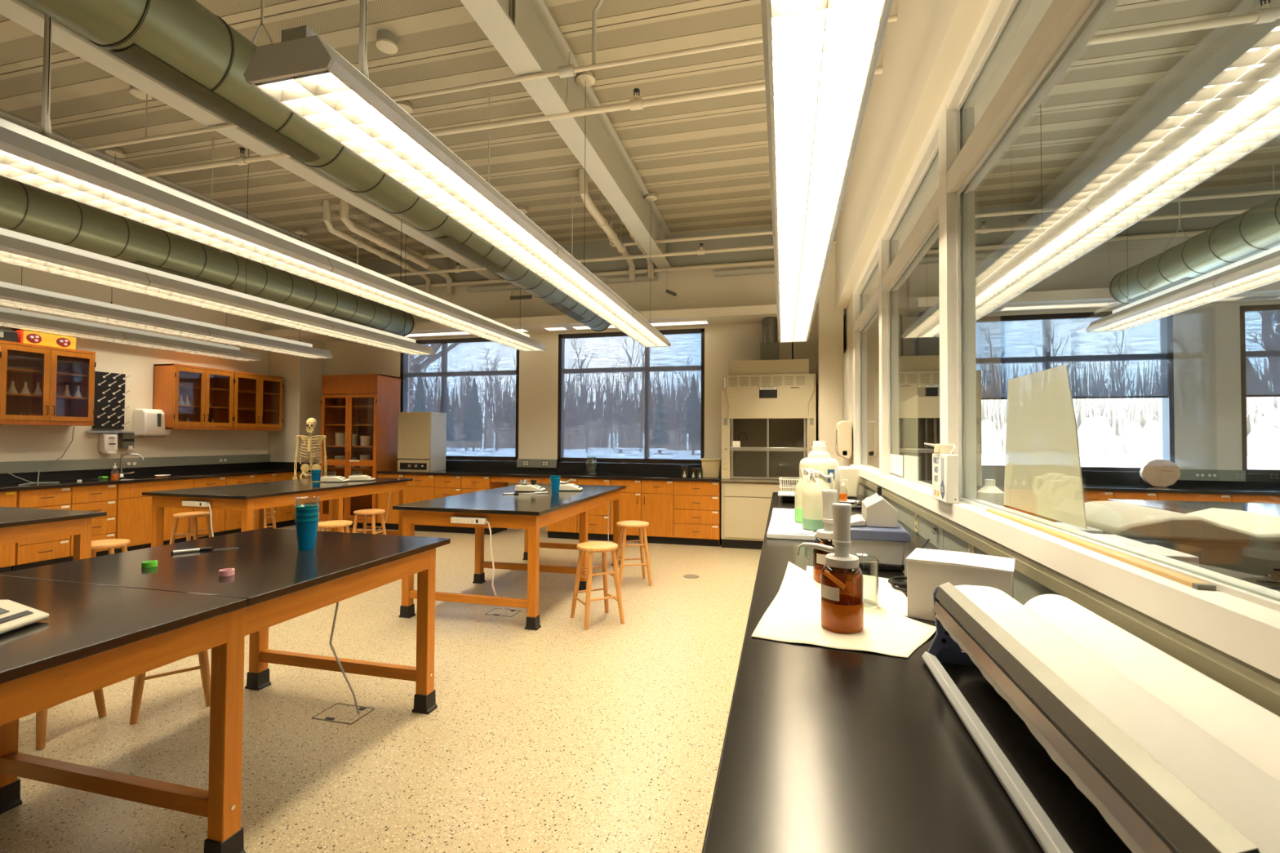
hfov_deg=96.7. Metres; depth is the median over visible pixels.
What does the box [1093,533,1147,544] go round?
paper
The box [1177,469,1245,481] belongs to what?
trim
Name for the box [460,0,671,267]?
beam
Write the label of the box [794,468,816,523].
spray bottle
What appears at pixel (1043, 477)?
sheet
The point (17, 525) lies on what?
lab table
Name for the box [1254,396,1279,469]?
shade tree
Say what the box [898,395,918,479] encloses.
sheet
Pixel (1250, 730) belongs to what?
paper roll
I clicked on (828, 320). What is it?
wall pier
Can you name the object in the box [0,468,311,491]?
countertop
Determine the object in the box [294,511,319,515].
cup
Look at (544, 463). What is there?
wall outlet
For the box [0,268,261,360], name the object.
pendant light
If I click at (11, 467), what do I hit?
trim
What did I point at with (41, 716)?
wooden stool
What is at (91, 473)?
trim
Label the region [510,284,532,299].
bracket
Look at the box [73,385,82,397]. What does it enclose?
flask
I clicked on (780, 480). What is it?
wire basket
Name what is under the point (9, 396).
shelf
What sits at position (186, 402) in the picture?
flask
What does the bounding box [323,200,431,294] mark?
drain pipe
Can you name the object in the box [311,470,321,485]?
cup stack
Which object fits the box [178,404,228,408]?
shelf
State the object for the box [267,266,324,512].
wall
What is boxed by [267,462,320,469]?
trim
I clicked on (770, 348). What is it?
duct
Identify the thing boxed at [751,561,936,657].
paper towel
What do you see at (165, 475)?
soap dish
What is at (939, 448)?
goggles
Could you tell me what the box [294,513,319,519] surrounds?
cup
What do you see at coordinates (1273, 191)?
conduit
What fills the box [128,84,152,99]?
smoke detector
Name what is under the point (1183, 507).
lab table
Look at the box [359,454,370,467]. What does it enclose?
pitcher
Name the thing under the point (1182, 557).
carton
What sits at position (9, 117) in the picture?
beam
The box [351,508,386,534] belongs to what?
wooden stool
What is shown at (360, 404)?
tall cabinet
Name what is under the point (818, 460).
carboy
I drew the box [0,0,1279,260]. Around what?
ceiling
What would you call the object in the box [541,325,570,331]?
recessed light
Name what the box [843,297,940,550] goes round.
wall
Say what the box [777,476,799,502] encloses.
rack
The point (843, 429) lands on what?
dispenser
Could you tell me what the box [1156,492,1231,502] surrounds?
base cabinet
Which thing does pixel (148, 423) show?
dispenser
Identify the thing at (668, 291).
bracket
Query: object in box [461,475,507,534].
base cabinet
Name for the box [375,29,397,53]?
smoke detector
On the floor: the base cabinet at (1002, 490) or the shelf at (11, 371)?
the base cabinet at (1002, 490)
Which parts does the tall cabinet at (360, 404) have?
door, door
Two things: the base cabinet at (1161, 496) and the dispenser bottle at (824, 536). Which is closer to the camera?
the dispenser bottle at (824, 536)
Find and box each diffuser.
[406,332,469,336]
[546,327,566,329]
[1216,295,1279,301]
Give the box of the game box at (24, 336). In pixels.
[9,329,75,349]
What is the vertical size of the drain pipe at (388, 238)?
0.288 m
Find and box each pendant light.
[0,13,546,351]
[0,146,333,359]
[0,148,434,355]
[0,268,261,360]
[243,0,671,347]
[760,0,893,342]
[918,44,1279,337]
[1085,228,1279,332]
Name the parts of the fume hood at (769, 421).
post, gooseneck spout, door, apron panel, sash frame, sash handle, panel, post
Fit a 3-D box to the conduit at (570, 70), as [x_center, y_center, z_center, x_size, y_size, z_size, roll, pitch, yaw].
[-2.639,-2.631,4.365,8.545,0.556,0.070,0,-1,14]
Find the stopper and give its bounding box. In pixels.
[530,480,536,484]
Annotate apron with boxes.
[490,476,546,483]
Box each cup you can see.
[294,504,319,510]
[294,507,319,513]
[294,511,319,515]
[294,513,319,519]
[294,516,319,521]
[294,519,319,551]
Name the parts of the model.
arm, leg, leg, arm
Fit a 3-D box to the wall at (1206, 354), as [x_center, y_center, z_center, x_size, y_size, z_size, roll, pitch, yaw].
[1.591,-0.574,8.354,16.400,4.450,0.250,0,-1,14]
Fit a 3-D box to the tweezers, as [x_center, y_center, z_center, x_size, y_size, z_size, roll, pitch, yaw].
[-2.041,0.604,2.808,0.100,0.003,0.020,1,-1,-32]
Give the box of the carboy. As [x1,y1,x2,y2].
[799,440,839,502]
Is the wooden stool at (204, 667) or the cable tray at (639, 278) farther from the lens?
the cable tray at (639, 278)
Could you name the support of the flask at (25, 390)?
on the upper cabinet at (54, 368)
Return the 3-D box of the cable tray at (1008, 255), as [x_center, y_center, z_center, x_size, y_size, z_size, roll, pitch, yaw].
[4.231,-2.184,7.368,2.200,0.060,0.100,0,-1,14]
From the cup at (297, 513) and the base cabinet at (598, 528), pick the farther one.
the base cabinet at (598, 528)
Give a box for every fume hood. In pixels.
[720,373,816,549]
[898,369,982,491]
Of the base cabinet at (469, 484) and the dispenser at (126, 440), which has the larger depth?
the base cabinet at (469, 484)
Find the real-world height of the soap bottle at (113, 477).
0.205 m
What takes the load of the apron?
attached to the countertop at (456, 473)
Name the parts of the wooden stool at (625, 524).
leg, leg, seat, leg, leg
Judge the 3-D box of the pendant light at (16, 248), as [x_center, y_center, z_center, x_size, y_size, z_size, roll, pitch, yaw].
[-3.799,-1.989,5.463,0.356,1.801,5.662,0,-1,14]
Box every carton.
[905,547,1014,622]
[1055,522,1102,533]
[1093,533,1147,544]
[1124,543,1199,566]
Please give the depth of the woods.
70.33 m
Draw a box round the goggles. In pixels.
[924,443,955,453]
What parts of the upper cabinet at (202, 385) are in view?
door, door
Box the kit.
[932,453,959,503]
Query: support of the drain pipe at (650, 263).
hanging from the ceiling
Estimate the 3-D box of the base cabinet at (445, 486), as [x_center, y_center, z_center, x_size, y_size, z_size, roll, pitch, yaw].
[-2.881,1.196,8.977,0.465,0.885,0.612,0,-1,14]
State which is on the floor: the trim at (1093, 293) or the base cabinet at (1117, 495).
the base cabinet at (1117, 495)
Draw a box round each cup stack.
[293,497,319,551]
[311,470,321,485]
[550,475,560,493]
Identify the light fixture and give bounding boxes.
[991,300,1120,311]
[1027,0,1279,242]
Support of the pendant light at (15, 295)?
hanging from the ceiling
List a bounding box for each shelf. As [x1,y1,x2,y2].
[6,367,88,377]
[6,392,87,399]
[178,384,229,391]
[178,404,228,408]
[237,408,278,411]
[238,390,279,395]
[324,405,373,408]
[324,424,373,426]
[325,445,373,447]
[327,466,373,470]
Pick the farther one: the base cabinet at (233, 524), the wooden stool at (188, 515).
the base cabinet at (233, 524)
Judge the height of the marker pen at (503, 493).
0.017 m
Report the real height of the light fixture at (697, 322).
0.020 m
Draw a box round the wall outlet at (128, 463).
[126,462,136,465]
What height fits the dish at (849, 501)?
0.016 m
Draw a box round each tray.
[85,431,133,433]
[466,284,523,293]
[604,275,657,284]
[715,266,774,276]
[766,518,816,540]
[777,491,795,496]
[782,496,795,501]
[917,251,1018,264]
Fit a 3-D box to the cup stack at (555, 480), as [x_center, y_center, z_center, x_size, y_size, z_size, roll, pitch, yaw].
[-0.860,0.588,5.774,0.107,0.171,0.107,0,-1,14]
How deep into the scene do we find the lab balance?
2.38 m
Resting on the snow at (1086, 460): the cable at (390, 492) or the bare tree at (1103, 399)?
the bare tree at (1103, 399)
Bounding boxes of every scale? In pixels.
[0,600,48,634]
[320,471,350,481]
[348,471,375,480]
[515,482,545,491]
[559,482,582,490]
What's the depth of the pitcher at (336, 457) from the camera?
9.40 m
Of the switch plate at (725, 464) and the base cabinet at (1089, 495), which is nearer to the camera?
the base cabinet at (1089, 495)
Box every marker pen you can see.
[170,546,211,553]
[502,493,518,494]
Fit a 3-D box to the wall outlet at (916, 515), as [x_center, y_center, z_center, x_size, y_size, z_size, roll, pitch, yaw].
[1.610,0.560,3.316,0.007,0.105,0.070,0,-1,14]
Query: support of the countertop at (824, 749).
on the base cabinet
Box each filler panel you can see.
[728,359,808,375]
[898,355,939,372]
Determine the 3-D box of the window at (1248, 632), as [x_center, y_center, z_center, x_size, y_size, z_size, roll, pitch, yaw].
[1.246,-0.612,1.628,0.180,2.015,9.740,0,-1,14]
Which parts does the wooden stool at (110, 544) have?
leg, seat, leg, leg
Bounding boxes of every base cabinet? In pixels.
[0,490,17,573]
[11,487,71,571]
[66,484,116,561]
[114,479,193,553]
[191,476,226,540]
[222,475,255,535]
[254,473,276,528]
[272,471,300,528]
[377,473,404,529]
[404,474,435,532]
[434,475,462,533]
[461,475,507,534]
[546,477,578,539]
[577,478,611,541]
[610,479,641,542]
[641,480,674,544]
[673,480,721,546]
[1000,488,1026,513]
[1026,511,1056,522]
[1083,490,1114,502]
[1114,491,1157,500]
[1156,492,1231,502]
[1231,494,1279,504]
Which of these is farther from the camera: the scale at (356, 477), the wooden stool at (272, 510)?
the wooden stool at (272, 510)
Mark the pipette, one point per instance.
(542, 492)
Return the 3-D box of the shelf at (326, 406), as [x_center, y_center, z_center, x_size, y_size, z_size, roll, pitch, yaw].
[-4.609,-0.321,9.451,1.020,0.018,0.518,0,-1,14]
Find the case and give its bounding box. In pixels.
[0,329,17,342]
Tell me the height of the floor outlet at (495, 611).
0.004 m
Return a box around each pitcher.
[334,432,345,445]
[334,455,344,467]
[351,434,358,445]
[351,457,357,467]
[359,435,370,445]
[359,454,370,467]
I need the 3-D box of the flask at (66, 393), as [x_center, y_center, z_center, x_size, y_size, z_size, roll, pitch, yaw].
[-6.796,-0.423,6.747,0.080,0.140,0.078,0,-1,14]
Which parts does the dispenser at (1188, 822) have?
plate, rail, blade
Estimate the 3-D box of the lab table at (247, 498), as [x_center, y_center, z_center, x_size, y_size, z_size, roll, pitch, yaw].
[-3.982,1.129,6.622,1.278,0.908,2.457,0,-1,14]
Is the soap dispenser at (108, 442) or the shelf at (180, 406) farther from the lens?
the shelf at (180, 406)
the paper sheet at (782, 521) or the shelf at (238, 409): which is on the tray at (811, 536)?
the paper sheet at (782, 521)
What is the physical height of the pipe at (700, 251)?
0.516 m
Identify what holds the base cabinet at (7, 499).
on the floor
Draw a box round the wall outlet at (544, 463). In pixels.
[542,460,548,466]
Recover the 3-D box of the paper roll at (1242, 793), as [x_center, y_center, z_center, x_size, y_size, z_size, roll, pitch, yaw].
[0.702,0.456,0.919,0.192,0.164,0.929,0,-1,14]
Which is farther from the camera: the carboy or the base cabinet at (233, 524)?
the base cabinet at (233, 524)
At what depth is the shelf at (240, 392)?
9.30 m
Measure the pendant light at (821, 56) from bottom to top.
1.801 m
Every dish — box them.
[154,474,169,476]
[839,499,856,503]
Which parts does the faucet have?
spout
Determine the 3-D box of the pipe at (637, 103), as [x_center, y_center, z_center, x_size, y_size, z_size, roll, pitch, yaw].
[-2.781,-2.617,4.926,9.095,0.516,0.072,0,-1,14]
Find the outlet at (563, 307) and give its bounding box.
[546,302,585,319]
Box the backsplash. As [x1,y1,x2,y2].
[445,460,721,475]
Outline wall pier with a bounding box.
[815,233,844,466]
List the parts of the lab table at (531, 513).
leg, power strip, leg, cord, leg, leg, leg, leg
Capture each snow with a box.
[582,453,1267,474]
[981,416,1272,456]
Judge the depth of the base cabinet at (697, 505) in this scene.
7.78 m
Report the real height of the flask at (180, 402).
0.140 m
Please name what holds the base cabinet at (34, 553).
on the floor
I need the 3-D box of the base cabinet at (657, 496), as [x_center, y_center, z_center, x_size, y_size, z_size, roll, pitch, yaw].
[0.307,1.198,8.173,0.460,0.885,0.612,0,-1,14]
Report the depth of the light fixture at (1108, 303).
7.00 m
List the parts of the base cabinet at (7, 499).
drawer, drawer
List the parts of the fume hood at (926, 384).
sash frame, sash handle, panel, post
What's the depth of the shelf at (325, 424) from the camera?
9.30 m
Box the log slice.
[1139,458,1180,487]
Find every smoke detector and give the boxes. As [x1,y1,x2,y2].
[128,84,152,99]
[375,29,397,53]
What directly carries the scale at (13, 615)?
on the lab table at (112, 620)
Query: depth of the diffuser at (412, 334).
9.16 m
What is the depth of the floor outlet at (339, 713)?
3.01 m
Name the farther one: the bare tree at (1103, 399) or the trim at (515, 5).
the bare tree at (1103, 399)
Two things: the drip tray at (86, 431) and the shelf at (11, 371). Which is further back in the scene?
the drip tray at (86, 431)
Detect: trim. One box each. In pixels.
[0,453,270,473]
[0,462,267,483]
[260,304,777,337]
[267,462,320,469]
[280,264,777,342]
[318,226,773,289]
[510,0,521,33]
[516,458,721,471]
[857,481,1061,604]
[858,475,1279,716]
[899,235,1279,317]
[900,280,1279,307]
[902,0,1053,244]
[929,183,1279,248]
[982,469,1279,488]
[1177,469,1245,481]
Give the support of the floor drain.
on the floor
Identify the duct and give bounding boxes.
[0,137,414,336]
[22,0,610,331]
[760,317,779,359]
[1109,194,1279,304]
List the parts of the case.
plate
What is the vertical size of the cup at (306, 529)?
0.143 m
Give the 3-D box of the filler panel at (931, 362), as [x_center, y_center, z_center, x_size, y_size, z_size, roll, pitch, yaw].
[3.621,-0.778,7.325,1.040,0.200,0.500,0,-1,14]
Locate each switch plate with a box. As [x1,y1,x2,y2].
[724,417,727,425]
[724,462,727,469]
[809,417,813,425]
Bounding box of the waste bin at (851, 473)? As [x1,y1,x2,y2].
[839,466,859,497]
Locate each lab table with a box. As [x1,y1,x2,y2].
[0,506,106,560]
[0,528,450,852]
[142,476,413,547]
[392,483,626,630]
[1107,498,1279,516]
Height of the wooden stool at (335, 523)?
0.613 m
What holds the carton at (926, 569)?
on the countertop at (824, 749)
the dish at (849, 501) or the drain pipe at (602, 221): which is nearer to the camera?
the dish at (849, 501)
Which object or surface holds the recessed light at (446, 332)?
attached to the wall at (1206, 354)
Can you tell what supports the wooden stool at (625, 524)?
on the floor
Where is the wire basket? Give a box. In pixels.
[778,476,799,493]
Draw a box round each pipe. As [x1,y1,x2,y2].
[36,51,882,191]
[311,219,835,282]
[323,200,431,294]
[339,202,447,259]
[340,199,453,295]
[578,168,635,281]
[617,213,653,279]
[974,208,1248,234]
[1085,0,1279,45]
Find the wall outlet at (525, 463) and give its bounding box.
[522,460,528,466]
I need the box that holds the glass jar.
[585,456,597,475]
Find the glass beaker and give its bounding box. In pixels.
[858,558,880,608]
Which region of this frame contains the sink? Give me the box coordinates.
[102,475,161,479]
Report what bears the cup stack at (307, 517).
on the lab table at (112, 620)
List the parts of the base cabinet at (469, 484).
drawer, drawer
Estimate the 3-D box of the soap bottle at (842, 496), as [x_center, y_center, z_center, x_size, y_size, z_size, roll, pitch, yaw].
[1.753,0.548,4.910,0.072,0.185,0.071,0,-1,14]
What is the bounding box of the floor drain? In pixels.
[683,574,699,578]
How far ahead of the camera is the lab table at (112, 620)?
2.06 m
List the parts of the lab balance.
lid hinge plate, lid handle, peaked lid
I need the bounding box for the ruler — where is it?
[986,508,1216,591]
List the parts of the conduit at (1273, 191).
hanger rod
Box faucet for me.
[111,453,144,477]
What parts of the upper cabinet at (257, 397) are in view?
door, door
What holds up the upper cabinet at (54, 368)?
attached to the wall at (17, 442)
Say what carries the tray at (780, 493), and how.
on the rack at (781, 493)
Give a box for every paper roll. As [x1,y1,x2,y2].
[935,585,1279,852]
[1023,594,1279,782]
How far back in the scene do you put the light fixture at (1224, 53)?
4.71 m
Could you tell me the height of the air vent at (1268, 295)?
0.020 m
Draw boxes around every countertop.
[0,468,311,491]
[376,469,721,481]
[701,492,1132,852]
[981,481,1279,495]
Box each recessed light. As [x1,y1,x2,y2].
[404,330,471,337]
[514,327,531,332]
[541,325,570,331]
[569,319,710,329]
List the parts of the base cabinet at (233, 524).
drawer, drawer, drawer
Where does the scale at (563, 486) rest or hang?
on the lab table at (531, 513)
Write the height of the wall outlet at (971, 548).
0.105 m
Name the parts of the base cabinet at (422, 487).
drawer, door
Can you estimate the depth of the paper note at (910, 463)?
3.71 m
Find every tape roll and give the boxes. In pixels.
[142,560,157,568]
[218,568,235,577]
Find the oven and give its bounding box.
[397,412,446,471]
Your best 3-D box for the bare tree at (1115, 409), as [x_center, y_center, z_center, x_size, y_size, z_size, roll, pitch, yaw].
[43.017,-3.783,51.759,3.217,13.355,4.004,0,-1,2]
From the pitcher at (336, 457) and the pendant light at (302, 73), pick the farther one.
the pitcher at (336, 457)
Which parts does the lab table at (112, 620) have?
leg, leg, leg, leg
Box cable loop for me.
[791,342,793,359]
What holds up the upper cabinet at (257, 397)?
attached to the wall at (17, 442)
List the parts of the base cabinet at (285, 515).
drawer, drawer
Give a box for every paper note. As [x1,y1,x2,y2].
[889,453,902,476]
[903,454,917,482]
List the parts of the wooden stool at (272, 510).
leg, leg, leg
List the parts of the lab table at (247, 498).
leg, power strip, cord, leg, leg, leg, leg, leg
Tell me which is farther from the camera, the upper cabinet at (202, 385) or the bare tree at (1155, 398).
the bare tree at (1155, 398)
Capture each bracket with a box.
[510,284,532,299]
[666,265,676,296]
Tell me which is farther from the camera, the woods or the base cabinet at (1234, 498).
the woods
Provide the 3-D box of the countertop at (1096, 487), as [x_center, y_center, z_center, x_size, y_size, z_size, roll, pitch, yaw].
[6.727,0.738,6.566,5.165,0.038,0.610,0,-1,14]
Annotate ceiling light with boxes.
[133,261,234,288]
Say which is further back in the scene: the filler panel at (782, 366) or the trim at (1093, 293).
the filler panel at (782, 366)
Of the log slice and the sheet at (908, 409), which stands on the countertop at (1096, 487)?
the log slice
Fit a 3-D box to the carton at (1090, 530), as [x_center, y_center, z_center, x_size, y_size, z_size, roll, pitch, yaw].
[1.449,0.461,1.883,0.071,0.262,0.170,0,-1,14]
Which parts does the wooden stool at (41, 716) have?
leg, leg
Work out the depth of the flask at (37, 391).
6.47 m
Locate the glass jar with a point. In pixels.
(588, 456)
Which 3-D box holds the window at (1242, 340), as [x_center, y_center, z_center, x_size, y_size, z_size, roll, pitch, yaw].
[8.175,-0.441,6.634,1.990,2.010,0.140,0,-1,14]
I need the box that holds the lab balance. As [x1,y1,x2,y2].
[848,485,911,570]
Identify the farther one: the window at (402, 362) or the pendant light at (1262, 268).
the window at (402, 362)
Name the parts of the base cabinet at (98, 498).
drawer, drawer, drawer, drawer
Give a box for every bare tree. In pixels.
[981,399,1000,454]
[982,399,1004,457]
[1080,398,1112,455]
[1110,398,1124,457]
[1117,398,1144,457]
[1152,398,1160,419]
[1246,396,1273,458]
[1246,398,1257,417]
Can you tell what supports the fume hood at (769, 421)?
on the floor
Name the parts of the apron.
drawer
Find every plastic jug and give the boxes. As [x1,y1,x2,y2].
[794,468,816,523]
[802,471,835,531]
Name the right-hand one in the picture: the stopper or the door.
the door
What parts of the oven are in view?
dial plate, control panel, door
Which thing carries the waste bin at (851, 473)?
on the countertop at (824, 749)
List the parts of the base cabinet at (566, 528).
door, drawer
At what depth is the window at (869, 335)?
2.66 m
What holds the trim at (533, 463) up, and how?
attached to the wall at (1206, 354)
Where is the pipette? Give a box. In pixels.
[522,491,547,493]
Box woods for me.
[981,396,1274,436]
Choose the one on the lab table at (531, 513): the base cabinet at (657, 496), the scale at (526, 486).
the scale at (526, 486)
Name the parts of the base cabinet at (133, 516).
door, panel, door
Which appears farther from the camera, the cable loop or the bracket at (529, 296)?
the bracket at (529, 296)
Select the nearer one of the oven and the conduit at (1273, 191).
the conduit at (1273, 191)
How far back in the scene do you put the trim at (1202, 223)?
6.83 m
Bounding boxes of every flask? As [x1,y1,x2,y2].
[7,380,17,393]
[20,382,30,394]
[32,382,42,395]
[62,384,71,396]
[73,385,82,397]
[178,395,184,404]
[184,395,190,404]
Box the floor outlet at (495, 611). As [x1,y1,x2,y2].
[484,608,520,617]
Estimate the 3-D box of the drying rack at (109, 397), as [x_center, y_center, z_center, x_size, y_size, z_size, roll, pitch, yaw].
[-6.836,-0.307,7.363,0.123,0.780,0.480,0,-1,14]
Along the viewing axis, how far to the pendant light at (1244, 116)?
2.61 m
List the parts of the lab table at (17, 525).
leg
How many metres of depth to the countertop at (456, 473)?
8.40 m
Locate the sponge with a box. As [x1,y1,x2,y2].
[97,475,107,478]
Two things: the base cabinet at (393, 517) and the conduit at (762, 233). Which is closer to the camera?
the conduit at (762, 233)
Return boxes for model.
[292,417,328,531]
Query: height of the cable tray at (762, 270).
0.060 m
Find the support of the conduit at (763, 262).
attached to the wall at (302, 394)
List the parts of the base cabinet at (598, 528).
drawer, drawer, drawer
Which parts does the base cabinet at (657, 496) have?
drawer, door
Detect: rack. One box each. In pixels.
[85,371,133,433]
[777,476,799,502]
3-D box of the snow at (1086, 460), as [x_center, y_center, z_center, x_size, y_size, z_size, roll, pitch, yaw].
[21.796,3.258,65.995,170.000,0.400,121.250,0,-1,14]
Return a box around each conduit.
[75,0,897,151]
[340,260,774,292]
[609,221,836,246]
[924,230,1206,254]
[974,159,1279,217]
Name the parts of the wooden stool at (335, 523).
seat, leg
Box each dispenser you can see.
[98,432,117,453]
[118,432,134,449]
[133,408,171,437]
[835,421,852,459]
[921,582,1260,852]
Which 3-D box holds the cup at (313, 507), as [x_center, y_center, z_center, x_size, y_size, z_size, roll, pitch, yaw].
[-1.651,0.466,2.820,0.107,0.143,0.107,0,-1,14]
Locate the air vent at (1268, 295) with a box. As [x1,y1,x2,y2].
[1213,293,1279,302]
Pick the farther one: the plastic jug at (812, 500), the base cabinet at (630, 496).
the base cabinet at (630, 496)
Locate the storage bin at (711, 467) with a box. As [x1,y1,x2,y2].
[700,457,721,478]
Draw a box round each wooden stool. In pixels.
[35,688,106,750]
[90,538,130,557]
[129,649,210,724]
[168,511,212,544]
[253,507,276,529]
[317,520,352,533]
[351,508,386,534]
[570,541,624,629]
[613,520,652,587]
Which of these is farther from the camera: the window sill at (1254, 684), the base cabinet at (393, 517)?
the base cabinet at (393, 517)
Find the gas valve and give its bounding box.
[930,528,938,534]
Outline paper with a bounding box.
[1056,500,1279,591]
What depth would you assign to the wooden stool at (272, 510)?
7.89 m
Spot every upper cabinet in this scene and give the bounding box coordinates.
[0,340,96,426]
[152,363,234,430]
[232,371,283,431]
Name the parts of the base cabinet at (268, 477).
drawer, drawer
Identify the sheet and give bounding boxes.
[767,507,814,533]
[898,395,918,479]
[1003,364,1087,528]
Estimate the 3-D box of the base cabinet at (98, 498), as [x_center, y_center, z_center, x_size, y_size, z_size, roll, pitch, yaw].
[-6.619,1.128,6.693,0.612,0.885,0.450,0,-1,14]
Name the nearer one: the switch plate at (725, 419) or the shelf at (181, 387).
the switch plate at (725, 419)
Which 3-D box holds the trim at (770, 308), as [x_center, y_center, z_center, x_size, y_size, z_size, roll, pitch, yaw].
[-2.236,-1.548,8.510,8.500,0.120,0.020,0,-1,14]
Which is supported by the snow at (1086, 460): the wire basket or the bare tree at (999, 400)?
the bare tree at (999, 400)
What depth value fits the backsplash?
8.78 m
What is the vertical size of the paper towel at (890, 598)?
0.004 m
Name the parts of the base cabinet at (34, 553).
drawer, drawer, drawer, drawer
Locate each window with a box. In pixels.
[400,337,519,461]
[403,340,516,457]
[557,328,704,464]
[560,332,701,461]
[849,0,1279,679]
[858,0,1279,612]
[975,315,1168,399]
[977,311,1174,471]
[1240,304,1279,474]
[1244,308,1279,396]
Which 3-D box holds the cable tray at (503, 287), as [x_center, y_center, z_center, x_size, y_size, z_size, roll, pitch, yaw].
[-1.975,-2.188,8.933,1.600,0.060,0.100,0,-1,14]
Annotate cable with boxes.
[0,426,74,485]
[328,601,359,714]
[375,492,391,532]
[592,502,608,566]
[888,538,929,591]
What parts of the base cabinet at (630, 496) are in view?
drawer, door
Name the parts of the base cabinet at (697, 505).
drawer, drawer, drawer, drawer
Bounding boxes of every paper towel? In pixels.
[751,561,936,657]
[806,565,906,616]
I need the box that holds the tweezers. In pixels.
[213,546,239,550]
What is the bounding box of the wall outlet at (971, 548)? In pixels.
[968,543,974,553]
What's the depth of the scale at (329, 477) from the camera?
6.95 m
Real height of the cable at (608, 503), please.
0.768 m
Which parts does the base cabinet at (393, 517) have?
door, drawer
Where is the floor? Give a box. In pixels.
[0,520,761,852]
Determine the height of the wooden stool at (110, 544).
0.613 m
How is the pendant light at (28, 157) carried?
hanging from the ceiling
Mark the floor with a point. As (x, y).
(562, 735)
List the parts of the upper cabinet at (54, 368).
door, door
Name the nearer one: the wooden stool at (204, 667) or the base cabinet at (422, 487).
the wooden stool at (204, 667)
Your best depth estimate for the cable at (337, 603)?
2.92 m
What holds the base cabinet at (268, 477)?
on the floor
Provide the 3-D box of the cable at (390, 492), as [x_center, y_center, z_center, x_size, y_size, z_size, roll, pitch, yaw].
[-3.321,1.208,7.059,0.443,0.763,0.068,1,-2,-39]
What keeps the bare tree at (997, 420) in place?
on the snow at (1086, 460)
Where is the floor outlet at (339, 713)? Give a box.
[311,702,375,724]
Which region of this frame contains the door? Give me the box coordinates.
[843,346,853,466]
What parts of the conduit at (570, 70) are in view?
hanger rod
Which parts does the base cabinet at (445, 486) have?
drawer, drawer, drawer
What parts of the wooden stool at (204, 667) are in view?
leg, leg, leg, leg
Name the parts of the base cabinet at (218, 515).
door, drawer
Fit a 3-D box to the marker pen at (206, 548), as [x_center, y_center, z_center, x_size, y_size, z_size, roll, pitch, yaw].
[-2.158,0.596,2.737,0.153,0.017,0.017,1,-2,-40]
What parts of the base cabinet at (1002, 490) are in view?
drawer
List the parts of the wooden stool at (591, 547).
leg, leg, seat, leg, leg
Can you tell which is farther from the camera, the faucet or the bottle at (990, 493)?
the faucet
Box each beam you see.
[0,0,502,279]
[0,108,359,263]
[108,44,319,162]
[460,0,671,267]
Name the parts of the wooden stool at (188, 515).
leg, leg, seat, leg, leg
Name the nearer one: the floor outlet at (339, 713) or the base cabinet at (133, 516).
the floor outlet at (339, 713)
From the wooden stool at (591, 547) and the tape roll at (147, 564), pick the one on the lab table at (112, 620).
the tape roll at (147, 564)
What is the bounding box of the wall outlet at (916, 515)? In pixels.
[915,513,918,533]
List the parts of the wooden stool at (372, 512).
leg, leg, seat, leg, leg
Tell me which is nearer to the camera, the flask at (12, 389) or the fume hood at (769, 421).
the flask at (12, 389)
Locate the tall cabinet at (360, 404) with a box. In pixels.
[319,373,401,528]
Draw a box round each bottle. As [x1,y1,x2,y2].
[110,462,119,479]
[796,502,863,634]
[813,489,837,583]
[839,479,847,501]
[976,479,1004,506]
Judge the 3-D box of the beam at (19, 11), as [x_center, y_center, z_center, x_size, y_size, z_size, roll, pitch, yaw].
[-3.606,-2.677,3.609,0.200,0.500,11.120,0,-1,14]
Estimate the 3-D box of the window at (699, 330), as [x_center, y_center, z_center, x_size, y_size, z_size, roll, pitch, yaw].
[-0.154,-0.446,8.734,2.310,2.010,0.140,0,-1,14]
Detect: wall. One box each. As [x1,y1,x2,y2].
[0,175,271,483]
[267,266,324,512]
[324,301,1279,531]
[835,0,990,309]
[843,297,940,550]
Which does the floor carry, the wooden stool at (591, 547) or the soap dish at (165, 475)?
the wooden stool at (591, 547)
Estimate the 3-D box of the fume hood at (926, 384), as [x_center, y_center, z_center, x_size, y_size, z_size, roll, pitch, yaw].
[3.617,0.482,7.310,1.220,2.320,0.678,0,-1,14]
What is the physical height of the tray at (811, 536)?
0.028 m

